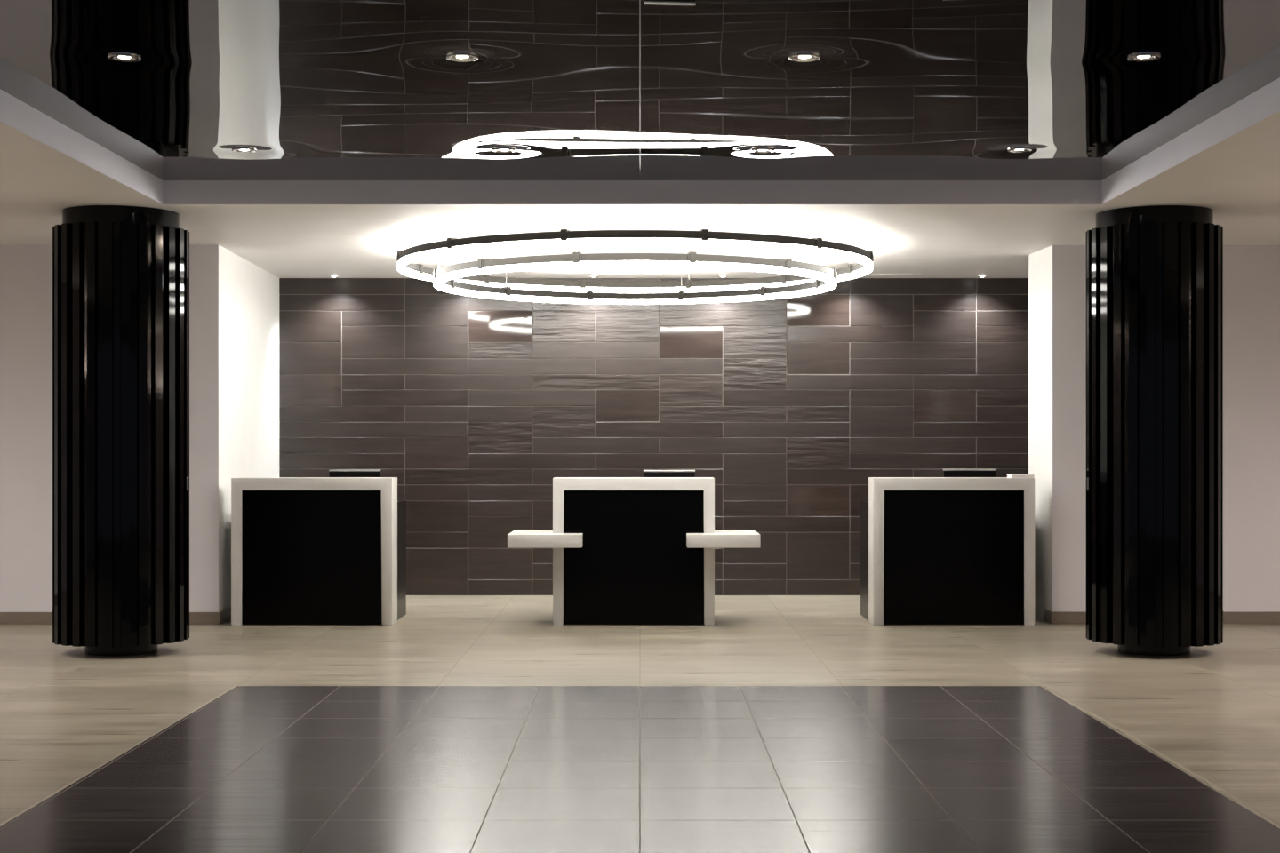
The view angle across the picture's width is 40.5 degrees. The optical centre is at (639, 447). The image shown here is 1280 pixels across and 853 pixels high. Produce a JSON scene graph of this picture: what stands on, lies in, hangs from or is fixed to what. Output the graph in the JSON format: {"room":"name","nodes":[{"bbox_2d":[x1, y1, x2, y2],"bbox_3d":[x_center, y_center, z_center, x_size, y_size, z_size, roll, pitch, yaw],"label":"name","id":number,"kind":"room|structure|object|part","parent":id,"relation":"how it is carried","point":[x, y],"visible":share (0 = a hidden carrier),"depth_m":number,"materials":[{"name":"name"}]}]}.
{"room":"lobby","nodes":[
{"label":"lobby","id":0,"kind":"room"},
{"bbox_2d":[0,244,279,612],"bbox_3d":[-6.421,-0.105,15.296,6.159,3.011,3.100,0,0,0],"label":"wall","id":1,"kind":"structure","parent":0,"point":[234,302],"depth_m":13.75,"materials":[{"name":"white paint"}]},
{"bbox_2d":[0,608,231,624],"bbox_3d":[-6.415,1.351,14.090,6.171,0.098,0.712,0,0,0],"label":"baseboard","id":2,"kind":"structure","parent":1,"relation":"attached to","point":[221,617],"depth_m":13.73,"materials":[{"name":"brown tile"}]},
{"bbox_2d":[0,595,1279,852],"bbox_3d":[0.000,1.400,6.423,19.000,0.001,20.846,0,0,0],"label":"floor","id":3,"kind":"structure","parent":0,"point":[461,724],"depth_m":8.36,"materials":[{"name":"beige stone"}]},
{"bbox_2d":[51,205,189,655],"bbox_3d":[-3.557,-0.105,11.887,0.904,3.011,0.903,0,0,0],"label":"fluted column","id":4,"kind":"structure","parent":3,"relation":"on","point":[120,274],"depth_m":11.52,"materials":[{"name":"black"}]},
{"bbox_2d":[231,477,406,625],"bbox_3d":[-2.587,0.819,14.100,1.267,1.162,0.900,0,0,0],"label":"reception desk","id":5,"kind":"object","parent":3,"relation":"on","point":[305,550],"visible":1,"depth_m":13.67,"materials":[{"name":"white solid surface"},{"name":"black laminate"}]},
{"bbox_2d":[328,469,380,477],"bbox_3d":[-2.339,0.312,14.210,0.416,0.266,0.140,0,0,0],"label":"monitor","id":6,"kind":"object","parent":5,"relation":"on","point":[332,473],"visible":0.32,"depth_m":14.20,"materials":[{"name":"black plastic"}]},
{"bbox_3d":[-1.980,0.920,14.250,0.030,0.960,0.600,0,0,0],"label":"panel","id":7,"kind":"part","parent":5,"relation":"part of","materials":[{"name":"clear glass"}]},
{"bbox_2d":[507,477,759,625],"bbox_3d":[-0.047,0.819,14.000,1.962,1.162,1.100,0,0,0],"label":"reception desk","id":8,"kind":"object","parent":3,"relation":"on","point":[627,550],"visible":1,"depth_m":13.67,"materials":[{"name":"white solid surface"},{"name":"black laminate"}]},
{"bbox_2d":[507,530,582,547],"bbox_3d":[-0.740,0.724,13.815,0.576,0.104,0.730,0,0,0],"label":"shelf","id":9,"kind":"object","parent":8,"relation":"attached to","point":[516,539],"depth_m":13.45,"materials":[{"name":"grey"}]},
{"bbox_3d":[-0.049,0.862,13.684,1.110,1.064,0.032,0,0,0],"label":"panel","id":10,"kind":"part","parent":8,"relation":"part of","materials":[{"name":"black laminate"}]},
{"bbox_3d":[-0.049,0.819,13.800,1.274,1.162,0.300,0,0,0],"label":"frame","id":11,"kind":"part","parent":8,"relation":"part of","materials":[{"name":"grey"}]},
{"bbox_2d":[643,470,695,477],"bbox_3d":[0.241,0.314,14.210,0.423,0.263,0.140,0,0,0],"label":"monitor","id":12,"kind":"object","parent":8,"relation":"on","point":[646,473],"visible":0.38,"depth_m":14.20,"materials":[{"name":"black plastic"}]},
{"bbox_2d":[686,530,759,547],"bbox_3d":[0.650,0.724,13.815,0.569,0.104,0.730,0,0,0],"label":"shelf","id":13,"kind":"object","parent":8,"relation":"attached to","point":[694,539],"depth_m":13.45,"materials":[{"name":"white"}]},
{"bbox_2d":[0,686,1279,829],"bbox_3d":[-0.008,1.404,3.097,4.742,0.012,14.194,0,0,0],"label":"trim","id":14,"kind":"structure","parent":3,"relation":"on","point":[1077,708],"depth_m":7.67,"materials":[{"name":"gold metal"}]},
{"bbox_2d":[860,477,1034,625],"bbox_3d":[2.474,0.819,14.100,1.274,1.162,0.900,0,0,0],"label":"reception desk","id":15,"kind":"object","parent":3,"relation":"on","point":[934,550],"visible":0.98,"depth_m":13.67,"materials":[{"name":"white solid surface"},{"name":"black laminate"}]},
{"bbox_3d":[1.865,0.920,14.250,0.030,0.960,0.600,0,0,0],"label":"panel","id":16,"kind":"part","parent":15,"relation":"part of","materials":[{"name":"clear glass"}]},
{"bbox_2d":[943,468,996,477],"bbox_3d":[2.704,0.308,14.210,0.430,0.274,0.140,0,0,0],"label":"monitor","id":17,"kind":"object","parent":15,"relation":"on","point":[947,472],"visible":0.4,"depth_m":14.20,"materials":[{"name":"black plastic"}]},
{"bbox_2d":[1007,474,1034,478],"bbox_3d":[3.037,0.225,13.830,0.185,0.027,0.188,0,0,0],"label":"paper stack","id":18,"kind":"object","parent":15,"relation":"on","point":[1008,476],"visible":1,"depth_m":13.74,"materials":[{"name":"white paper"}]},
{"bbox_2d":[1086,205,1223,655],"bbox_3d":[3.523,-0.105,11.887,0.903,3.011,0.904,0,0,0],"label":"fluted column","id":19,"kind":"structure","parent":3,"relation":"on","point":[1155,273],"depth_m":11.52,"materials":[{"name":"black"}]},
{"bbox_2d":[0,0,1279,180],"bbox_3d":[-0.050,-1.775,3.732,6.208,0.016,15.464,0,0,0],"label":"ceiling","id":20,"kind":"structure","parent":0,"point":[321,90],"depth_m":8.35,"materials":[{"name":"black"}]},
{"bbox_2d":[107,53,141,62],"bbox_3d":[-2.346,-1.774,7.887,0.144,0.011,0.144,0,0,0],"label":"recessed light","id":21,"kind":"object","parent":20,"relation":"in","point":[118,57],"visible":1,"depth_m":7.89,"materials":[{"name":"silver metal"}]},
{"bbox_2d":[232,147,256,152],"bbox_3d":[-2.361,-1.776,10.347,0.144,0.011,0.144,0,0,0],"label":"recessed light","id":22,"kind":"object","parent":20,"relation":"in","point":[239,149],"visible":1,"depth_m":10.34,"materials":[{"name":"silver metal"}]},
{"bbox_2d":[446,53,478,62],"bbox_3d":[-0.809,-1.776,7.887,0.144,0.011,0.144,0,0,0],"label":"recessed light","id":23,"kind":"object","parent":20,"relation":"in","point":[455,57],"visible":1,"depth_m":7.89,"materials":[{"name":"silver metal"}]},
{"bbox_2d":[491,147,516,152],"bbox_3d":[-0.812,-1.776,10.347,0.144,0.011,0.144,0,0,0],"label":"recessed light","id":24,"kind":"object","parent":20,"relation":"in","point":[499,149],"visible":1,"depth_m":10.34,"materials":[{"name":"silver metal"}]},
{"bbox_2d":[750,148,775,153],"bbox_3d":[0.732,-1.774,10.347,0.144,0.011,0.144,0,0,0],"label":"recessed light","id":25,"kind":"object","parent":20,"relation":"in","point":[755,150],"visible":1,"depth_m":10.35,"materials":[{"name":"silver metal"}]},
{"bbox_2d":[788,53,820,62],"bbox_3d":[0.748,-1.776,7.887,0.144,0.011,0.144,0,0,0],"label":"recessed light","id":26,"kind":"object","parent":20,"relation":"in","point":[804,57],"visible":1,"depth_m":7.89,"materials":[{"name":"silver metal"}]},
{"bbox_2d":[1007,147,1031,152],"bbox_3d":[2.266,-1.777,10.347,0.144,0.011,0.144,0,0,0],"label":"recessed light","id":27,"kind":"object","parent":20,"relation":"in","point":[1015,149],"visible":1,"depth_m":10.34,"materials":[{"name":"silver metal"}]},
{"bbox_2d":[1128,53,1160,62],"bbox_3d":[2.293,-1.776,7.887,0.144,0.011,0.144,0,0,0],"label":"recessed light","id":28,"kind":"object","parent":20,"relation":"in","point":[1143,57],"visible":1,"depth_m":7.89,"materials":[{"name":"silver metal"}]},
{"bbox_2d":[0,77,1279,278],"bbox_3d":[0.000,-1.815,6.423,19.000,0.409,20.846,0,0,0],"label":"ceiling","id":29,"kind":"structure","parent":0,"point":[1228,164],"depth_m":11.53,"materials":[{"name":"white paint"}]},
{"bbox_2d":[396,216,873,303],"bbox_3d":[-0.039,-1.447,13.900,3.789,0.327,3.789,0,0,0],"label":"ring chandelier","id":30,"kind":"object","parent":29,"relation":"hanging from","point":[463,278],"visible":1,"depth_m":12.83,"materials":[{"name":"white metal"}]},
{"bbox_2d":[433,260,836,303],"bbox_3d":[-0.039,-1.331,13.900,3.206,0.094,3.206,0,0,0],"label":"diffuser","id":31,"kind":"object","parent":30,"relation":"attached to","point":[444,277],"depth_m":14.27,"materials":[{"name":"white plastic"}]},
{"bbox_2d":[397,238,872,293],"bbox_3d":[-0.039,-1.457,13.900,3.778,0.096,3.778,0,0,0],"label":"diffuser","id":32,"kind":"object","parent":30,"relation":"attached to","point":[450,246],"depth_m":13.10,"materials":[{"name":"white plastic"}]},
{"bbox_2d":[864,273,921,275],"bbox_3d":[2.334,-1.608,16.072,0.540,0.006,0.100,0,0,0],"label":"ceiling vent","id":33,"kind":"object","parent":29,"relation":"in","point":[868,274],"visible":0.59,"depth_m":16.09,"materials":[{"name":"grey"}]},
{"bbox_2d":[279,278,1028,595],"bbox_3d":[0.784,-0.105,16.616,8.434,3.011,0.359,0,0,0],"label":"wall","id":34,"kind":"structure","parent":0,"point":[475,405],"depth_m":16.44,"materials":[{"name":"brown tile"}]},
{"bbox_2d":[1028,245,1279,620],"bbox_3d":[6.372,-0.105,14.125,6.256,3.011,0.701,0,0,0],"label":"wall","id":35,"kind":"structure","parent":0,"point":[1057,274],"depth_m":13.77,"materials":[{"name":"white paint"}]},
{"bbox_2d":[1043,608,1279,623],"bbox_3d":[6.383,1.351,14.119,6.234,0.098,0.713,0,0,0],"label":"baseboard","id":36,"kind":"structure","parent":35,"relation":"attached to","point":[1050,617],"depth_m":13.76,"materials":[{"name":"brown tile"}]}
]}

